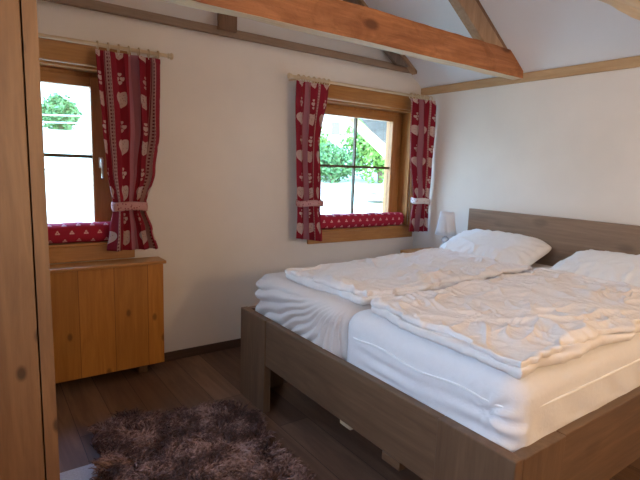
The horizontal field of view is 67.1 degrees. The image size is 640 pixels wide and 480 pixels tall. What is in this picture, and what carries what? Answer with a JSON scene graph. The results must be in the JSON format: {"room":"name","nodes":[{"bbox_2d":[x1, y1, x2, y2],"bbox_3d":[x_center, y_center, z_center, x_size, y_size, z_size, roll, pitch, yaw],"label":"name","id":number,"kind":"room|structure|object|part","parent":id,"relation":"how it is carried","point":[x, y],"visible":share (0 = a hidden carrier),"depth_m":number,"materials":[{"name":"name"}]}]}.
{"room":"bedroom","nodes":[
{"label":"bedroom","id":0,"kind":"room"},
{"bbox_2d":[37,0,421,352],"bbox_3d":[-0.820,-0.888,3.706,4.760,3.908,0.350,-4,10,-35],"label":"wall","id":1,"kind":"structure","parent":0,"point":[221,200],"depth_m":3.63,"materials":[{"name":"white paint"}]},
{"bbox_2d":[40,60,112,247],"bbox_3d":[-1.866,-0.527,3.000,1.200,1.129,0.379,-4,10,-35],"label":"window","id":2,"kind":"structure","parent":1,"relation":"in","point":[51,72],"depth_m":3.16,"materials":[{"name":"brown wood"}]},
{"bbox_3d":[-1.872,-0.522,2.966,0.861,1.036,0.060,-4,10,-35],"label":"sash rail","id":3,"kind":"part","parent":2,"relation":"part of","materials":[{"name":"brown wood"}]},
{"bbox_2d":[48,221,110,243],"bbox_3d":[-1.808,-0.034,2.966,1.080,0.131,0.131,-4,10,-35],"label":"bolster","id":4,"kind":"object","parent":2,"relation":"on","point":[70,232],"visible":0.56,"depth_m":3.09,"materials":[{"name":"red fabric"}]},
{"bbox_3d":[-1.852,-0.524,2.981,1.036,1.036,0.060,-4,10,-35],"label":"sash","id":5,"kind":"part","parent":2,"relation":"part of","materials":[{"name":"brown wood"}]},
{"bbox_3d":[-1.447,-0.475,3.202,0.020,0.126,0.044,-4,10,-35],"label":"lever","id":6,"kind":"part","parent":2,"relation":"part of","materials":[{"name":"silver metal"}]},
{"bbox_2d":[38,37,130,67],"bbox_3d":[-1.740,-1.117,2.762,1.260,0.126,0.039,-4,10,-35],"label":"trim","id":7,"kind":"structure","parent":1,"relation":"attached to","point":[52,50],"depth_m":2.90,"materials":[{"name":"brown wood"}]},
{"bbox_2d":[49,245,134,263],"bbox_3d":[-1.788,0.105,2.953,1.260,0.100,0.024,-4,10,-35],"label":"trim","id":8,"kind":"structure","parent":1,"relation":"attached to","point":[95,252],"depth_m":3.12,"materials":[{"name":"brown wood"}]},
{"bbox_2d":[38,33,173,59],"bbox_3d":[-1.659,-1.161,2.739,1.630,0.044,0.162,-4,10,-35],"label":"curtain rod","id":9,"kind":"object","parent":1,"relation":"attached to","point":[170,56],"visible":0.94,"depth_m":2.90,"materials":[{"name":"brown wood"}]},
{"bbox_2d":[95,40,159,251],"bbox_3d":[-1.206,-0.571,3.086,0.392,1.284,0.100,-4,10,-35],"label":"curtain","id":10,"kind":"object","parent":9,"relation":"hanging from","point":[129,85],"visible":1,"depth_m":3.08,"materials":[{"name":"red fabric"}]},
{"bbox_2d":[56,338,240,383],"bbox_3d":[-0.775,0.837,3.812,4.159,0.068,0.014,-4,10,-35],"label":"baseboard","id":11,"kind":"structure","parent":1,"relation":"attached to","point":[188,352],"depth_m":3.70,"materials":[{"name":"brown wood"}]},
{"bbox_2d":[43,0,410,73],"bbox_3d":[-0.756,-1.485,3.408,3.990,0.056,0.034,-4,10,-35],"label":"trim","id":12,"kind":"structure","parent":1,"relation":"attached to","point":[94,5],"depth_m":3.40,"materials":[{"name":"brown wood"}]},
{"bbox_2d":[217,13,236,32],"bbox_3d":[-0.640,-2.059,3.350,0.142,1.156,0.030,-4,10,-35],"label":"post","id":13,"kind":"object","parent":1,"relation":"attached to","point":[225,22],"visible":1,"depth_m":3.41,"materials":[{"name":"brown wood"}]},
{"bbox_2d":[287,73,428,99],"bbox_3d":[0.353,-1.302,4.156,1.550,0.044,0.162,-4,10,-35],"label":"curtain rod","id":14,"kind":"object","parent":1,"relation":"attached to","point":[289,75],"visible":0.88,"depth_m":4.02,"materials":[{"name":"brown wood"}]},
{"bbox_2d":[295,74,330,240],"bbox_3d":[-0.071,-0.632,3.888,0.318,1.320,0.114,-4,10,-35],"label":"curtain","id":15,"kind":"object","parent":14,"relation":"hanging from","point":[311,98],"visible":1,"depth_m":3.87,"materials":[{"name":"red fabric"}]},
{"bbox_2d":[409,93,435,231],"bbox_3d":[0.936,-0.715,4.567,0.290,1.282,0.120,-4,10,-35],"label":"curtain","id":16,"kind":"object","parent":14,"relation":"hanging from","point":[423,112],"visible":1,"depth_m":4.57,"materials":[{"name":"red fabric"}]},
{"bbox_2d":[307,227,411,243],"bbox_3d":[0.408,-0.049,4.499,1.260,0.100,0.024,-4,10,-35],"label":"trim","id":17,"kind":"structure","parent":1,"relation":"attached to","point":[368,234],"depth_m":4.47,"materials":[{"name":"brown wood"}]},
{"bbox_2d":[313,81,414,110],"bbox_3d":[0.456,-1.270,4.308,1.260,0.126,0.039,-4,10,-35],"label":"trim","id":18,"kind":"structure","parent":1,"relation":"attached to","point":[335,92],"depth_m":4.26,"materials":[{"name":"brown wood"}]},
{"bbox_2d":[320,99,410,231],"bbox_3d":[0.330,-0.681,4.546,1.200,1.129,0.379,-4,10,-35],"label":"window","id":19,"kind":"structure","parent":1,"relation":"in","point":[397,150],"depth_m":4.72,"materials":[{"name":"brown wood"}]},
{"bbox_3d":[0.324,-0.676,4.513,0.861,1.036,0.060,-4,10,-35],"label":"sash rail","id":20,"kind":"part","parent":19,"relation":"part of","materials":[{"name":"brown wood"}]},
{"bbox_2d":[320,212,403,228],"bbox_3d":[0.382,-0.188,4.509,1.065,0.131,0.131,-4,10,-35],"label":"bolster","id":21,"kind":"object","parent":19,"relation":"on","point":[351,220],"visible":0.95,"depth_m":4.44,"materials":[{"name":"red fabric"}]},
{"bbox_3d":[0.331,-0.681,4.545,1.096,1.090,0.065,-4,10,-35],"label":"frame","id":22,"kind":"part","parent":19,"relation":"part of","materials":[{"name":"brown wood"}]},
{"bbox_3d":[0.344,-0.677,4.527,1.036,1.036,0.060,-4,10,-35],"label":"sash","id":23,"kind":"part","parent":19,"relation":"part of","materials":[{"name":"brown wood"}]},
{"bbox_2d":[361,119,386,143],"bbox_3d":[0.576,-1.626,5.355,1.900,1.471,0.898,-4,10,-35],"label":"roof overhang","id":24,"kind":"object","parent":1,"relation":"attached to","point":[378,128],"depth_m":5.87,"materials":[{"name":"white"}]},
{"bbox_2d":[346,118,385,157],"bbox_3d":[0.430,0.119,5.553,1.090,3.142,0.120,-4,10,-35],"label":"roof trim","id":25,"kind":"structure","parent":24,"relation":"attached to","point":[363,130],"depth_m":5.39,"materials":[{"name":"white wood"}]},
{"bbox_2d":[343,0,416,74],"bbox_3d":[0.135,-2.150,3.868,1.890,1.332,0.064,-4,10,-35],"label":"rafter","id":26,"kind":"object","parent":1,"relation":"attached to","point":[396,59],"visible":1,"depth_m":4.36,"materials":[{"name":"brown wood"}]},
{"bbox_2d":[407,172,412,224],"bbox_3d":[0.429,-0.663,4.407,1.260,1.104,0.019,-4,10,-35],"label":"trim","id":27,"kind":"structure","parent":1,"relation":"attached to","point":[410,189],"depth_m":4.78,"materials":[{"name":"brown wood"}]},
{"bbox_2d":[55,347,639,479],"bbox_3d":[0.644,1.316,1.846,4.760,0.200,5.650,-4,10,-35],"label":"floor","id":28,"kind":"structure","parent":0,"point":[332,451],"depth_m":2.87,"materials":[{"name":"brown laminate"}]},
{"bbox_2d":[0,0,59,479],"bbox_3d":[-1.458,0.062,1.818,0.719,2.140,0.980,-4,10,-35],"label":"wardrobe","id":29,"kind":"object","parent":28,"relation":"on","point":[29,450],"visible":1,"depth_m":1.57,"materials":[{"name":"brown wood"}]},
{"bbox_3d":[-1.061,0.074,1.800,0.041,2.090,0.486,-4,10,-35],"label":"door","id":30,"kind":"part","parent":29,"relation":"part of","materials":[{"name":"brown wood"}]},
{"bbox_2d":[60,464,104,479],"bbox_3d":[-0.853,1.140,1.948,0.285,0.011,0.890,-4,10,-35],"label":"floor mat","id":31,"kind":"object","parent":28,"relation":"on","point":[81,473],"visible":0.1,"depth_m":2.23,"materials":[{"name":"grey fabric"}]},
{"bbox_2d":[50,256,165,383],"bbox_3d":[-1.698,0.562,2.970,1.465,0.796,0.174,-4,10,-35],"label":"base cabinet","id":32,"kind":"object","parent":28,"relation":"on","point":[108,315],"visible":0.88,"depth_m":3.11,"materials":[{"name":"brown wood"}]},
{"bbox_2d":[86,398,317,479],"bbox_3d":[-0.560,1.073,2.291,0.960,0.063,1.367,-4,10,-35],"label":"sheepskin rug","id":33,"kind":"object","parent":28,"relation":"on","point":[206,441],"visible":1,"depth_m":2.41,"materials":[{"name":"brown fur"}]},
{"bbox_2d":[400,247,432,252],"bbox_3d":[1.013,0.470,4.454,0.431,0.728,0.430,-4,10,-35],"label":"nightstand","id":34,"kind":"object","parent":28,"relation":"on","point":[417,249],"visible":0.11,"depth_m":4.46,"materials":[{"name":"brown wood"}]},
{"bbox_2d":[435,211,456,245],"bbox_3d":[1.116,-0.061,4.283,0.190,0.379,0.190,-4,10,-35],"label":"table lamp","id":35,"kind":"object","parent":34,"relation":"on","point":[446,227],"visible":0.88,"depth_m":4.21,"materials":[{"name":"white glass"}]},
{"bbox_2d":[240,208,639,479],"bbox_3d":[0.973,0.487,2.910,2.260,1.146,1.980,-4,10,-35],"label":"double bed","id":36,"kind":"object","parent":28,"relation":"on","point":[410,433],"visible":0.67,"depth_m":2.01,"materials":[{"name":"brown wood"}]},
{"bbox_3d":[0.070,0.688,2.292,0.040,0.273,1.279,-4,10,-35],"label":"footboard","id":37,"kind":"part","parent":36,"relation":"part of","materials":[{"name":"brown wood"}]},
{"bbox_2d":[255,263,552,360],"bbox_3d":[0.694,0.404,3.268,2.147,0.412,0.921,-4,10,-35],"label":"mattress","id":38,"kind":"object","parent":36,"relation":"on","point":[322,318],"visible":0.19,"depth_m":2.53,"materials":[{"name":"white fabric"}]},
{"bbox_2d":[284,248,531,304],"bbox_3d":[0.601,0.179,3.051,1.560,0.099,0.838,-5,11,-39],"label":"duvet","id":39,"kind":"object","parent":38,"relation":"on","point":[361,281],"visible":1,"depth_m":2.82,"materials":[{"name":"white fabric"}]},
{"bbox_2d":[439,229,551,265],"bbox_3d":[1.321,0.059,3.708,0.505,0.239,0.740,-5,11,-39],"label":"pillow","id":40,"kind":"object","parent":38,"relation":"on","point":[519,249],"visible":0.73,"depth_m":3.57,"materials":[{"name":"white fabric"}]},
{"bbox_2d":[347,309,639,451],"bbox_3d":[1.227,0.529,2.518,2.153,0.422,0.925,-4,10,-35],"label":"mattress","id":41,"kind":"object","parent":36,"relation":"on","point":[508,411],"visible":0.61,"depth_m":1.77,"materials":[{"name":"white fabric"}]},
{"bbox_2d":[370,267,639,379],"bbox_3d":[1.044,0.296,2.305,1.623,0.091,0.900,-4,10,-35],"label":"duvet","id":42,"kind":"object","parent":41,"relation":"on","point":[515,325],"visible":1,"depth_m":2.02,"materials":[{"name":"white fabric"}]},
{"bbox_2d":[549,249,639,286],"bbox_3d":[1.874,0.205,2.937,0.552,0.225,0.861,-4,10,-35],"label":"pillow","id":43,"kind":"object","parent":41,"relation":"on","point":[606,265],"visible":0.64,"depth_m":2.96,"materials":[{"name":"white fabric"}]},
{"bbox_3d":[1.881,0.365,3.539,0.040,1.026,1.980,-4,10,-35],"label":"headboard","id":44,"kind":"part","parent":36,"relation":"part of","materials":[{"name":"brown wood"}]},
{"bbox_3d":[1.593,0.774,2.239,1.866,0.320,0.036,-4,10,-35],"label":"rail","id":45,"kind":"part","parent":36,"relation":"part of","materials":[{"name":"brown wood"}]},
{"bbox_2d":[364,0,639,87],"bbox_3d":[0.749,-1.687,1.399,4.760,1.802,5.650,-4,10,-35],"label":"ceiling","id":46,"kind":"structure","parent":0,"point":[540,34],"depth_m":3.41,"materials":[{"name":"paint"}]},
{"bbox_2d":[448,0,506,48],"bbox_3d":[0.759,-1.949,3.146,2.056,1.471,0.075,-4,10,-35],"label":"rafter","id":47,"kind":"object","parent":46,"relation":"attached to","point":[472,14],"visible":0.6,"depth_m":3.44,"materials":[{"name":"brown wood"}]},
{"bbox_2d":[412,67,639,248],"bbox_3d":[2.608,-0.005,2.805,0.300,2.263,5.300,-4,10,-35],"label":"wall","id":48,"kind":"structure","parent":0,"point":[563,147],"depth_m":3.74,"materials":[{"name":"white paint"}]},
{"bbox_2d":[421,56,639,95],"bbox_3d":[2.427,-1.083,2.674,0.022,0.070,4.999,-4,10,-35],"label":"trim","id":49,"kind":"structure","parent":48,"relation":"attached to","point":[629,62],"depth_m":3.66,"materials":[{"name":"brown wood"}]},
{"bbox_3d":[-1.033,0.250,0.242,0.300,2.263,5.300,-4,10,-35],"label":"wall","id":50,"kind":"structure","parent":0,"visible":0},
{"bbox_2d":[160,0,522,79],"bbox_3d":[-0.112,-1.256,2.642,4.136,0.202,0.104,-4,10,-35],"label":"tie beam","id":51,"kind":"structure","parent":50,"relation":"attached to","point":[340,20],"depth_m":2.89,"materials":[{"name":"brown wood"}]},
{"bbox_2d":[599,0,639,19],"bbox_3d":[0.637,-1.085,1.595,4.136,0.231,0.146,-4,10,-35],"label":"tie beam","id":52,"kind":"structure","parent":50,"relation":"attached to","point":[631,8],"depth_m":2.15,"materials":[{"name":"brown wood"}]},
{"label":"outside","id":53,"kind":"structure","parent":0,"visible":0},
{"bbox_2d":[41,83,383,222],"bbox_3d":[-12.702,-14.729,48.921,130.000,20.351,90.000,-4,10,-35],"label":"meadow","id":54,"kind":"structure","parent":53,"point":[68,188],"depth_m":16.36,"materials":[{"name":"white"}]},
{"bbox_2d":[42,92,82,129],"bbox_3d":[-15.666,-7.574,28.960,2.465,2.452,2.239,-4,10,-35],"label":"bush","id":55,"kind":"object","parent":54,"relation":"on","point":[56,104],"visible":0.89,"depth_m":28.52,"materials":[{"name":"green plant"}]},
{"bbox_2d":[42,114,89,132],"bbox_3d":[-15.726,-6.341,26.647,16.502,1.842,0.100,-4,10,-35],"label":"rail fence","id":56,"kind":"object","parent":54,"relation":"on","point":[87,116],"visible":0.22,"depth_m":27.72,"materials":[{"name":"white wood"}]},
{"bbox_3d":[-15.712,-6.753,26.586,16.502,0.814,0.090,-4,10,-35],"label":"rail","id":57,"kind":"part","parent":56,"relation":"part of","materials":[{"name":"white wood"}]},
{"bbox_3d":[-13.515,-6.444,28.213,0.120,1.738,0.100,-4,10,-35],"label":"fence post","id":58,"kind":"part","parent":56,"relation":"part of","materials":[{"name":"white wood"}]},
{"bbox_2d":[320,127,335,152],"bbox_3d":[-0.387,-3.699,20.529,2.876,2.384,1.653,-4,10,-35],"label":"bush","id":59,"kind":"object","parent":54,"relation":"on","point":[322,138],"visible":0.07,"depth_m":20.52,"materials":[{"name":"green plant"}]},
{"bbox_2d":[321,115,357,140],"bbox_3d":[-0.620,-13.282,48.434,10.000,7.370,9.400,-4,10,-35],"label":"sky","id":60,"kind":"structure","parent":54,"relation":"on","point":[336,125],"depth_m":45.67,"materials":[{"name":"white"}]},
{"bbox_2d":[320,142,364,182],"bbox_3d":[0.588,-3.032,19.532,3.089,1.833,1.914,-4,10,-35],"label":"bush","id":61,"kind":"object","parent":54,"relation":"on","point":[337,157],"visible":0.67,"depth_m":19.10,"materials":[{"name":"green plant"}]},
{"bbox_2d":[339,119,384,183],"bbox_3d":[2.660,-4.187,20.655,3.702,3.878,2.888,-4,10,-35],"label":"leafy tree","id":62,"kind":"object","parent":54,"relation":"on","point":[367,154],"visible":0.17,"depth_m":20.07,"materials":[{"name":"green plant"}]},
{"bbox_2d":[364,196,382,201],"bbox_3d":[1.946,-1.372,16.079,0.996,0.216,0.605,-4,10,-35],"label":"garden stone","id":63,"kind":"object","parent":54,"relation":"on","point":[370,198],"visible":0.63,"depth_m":15.78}
]}

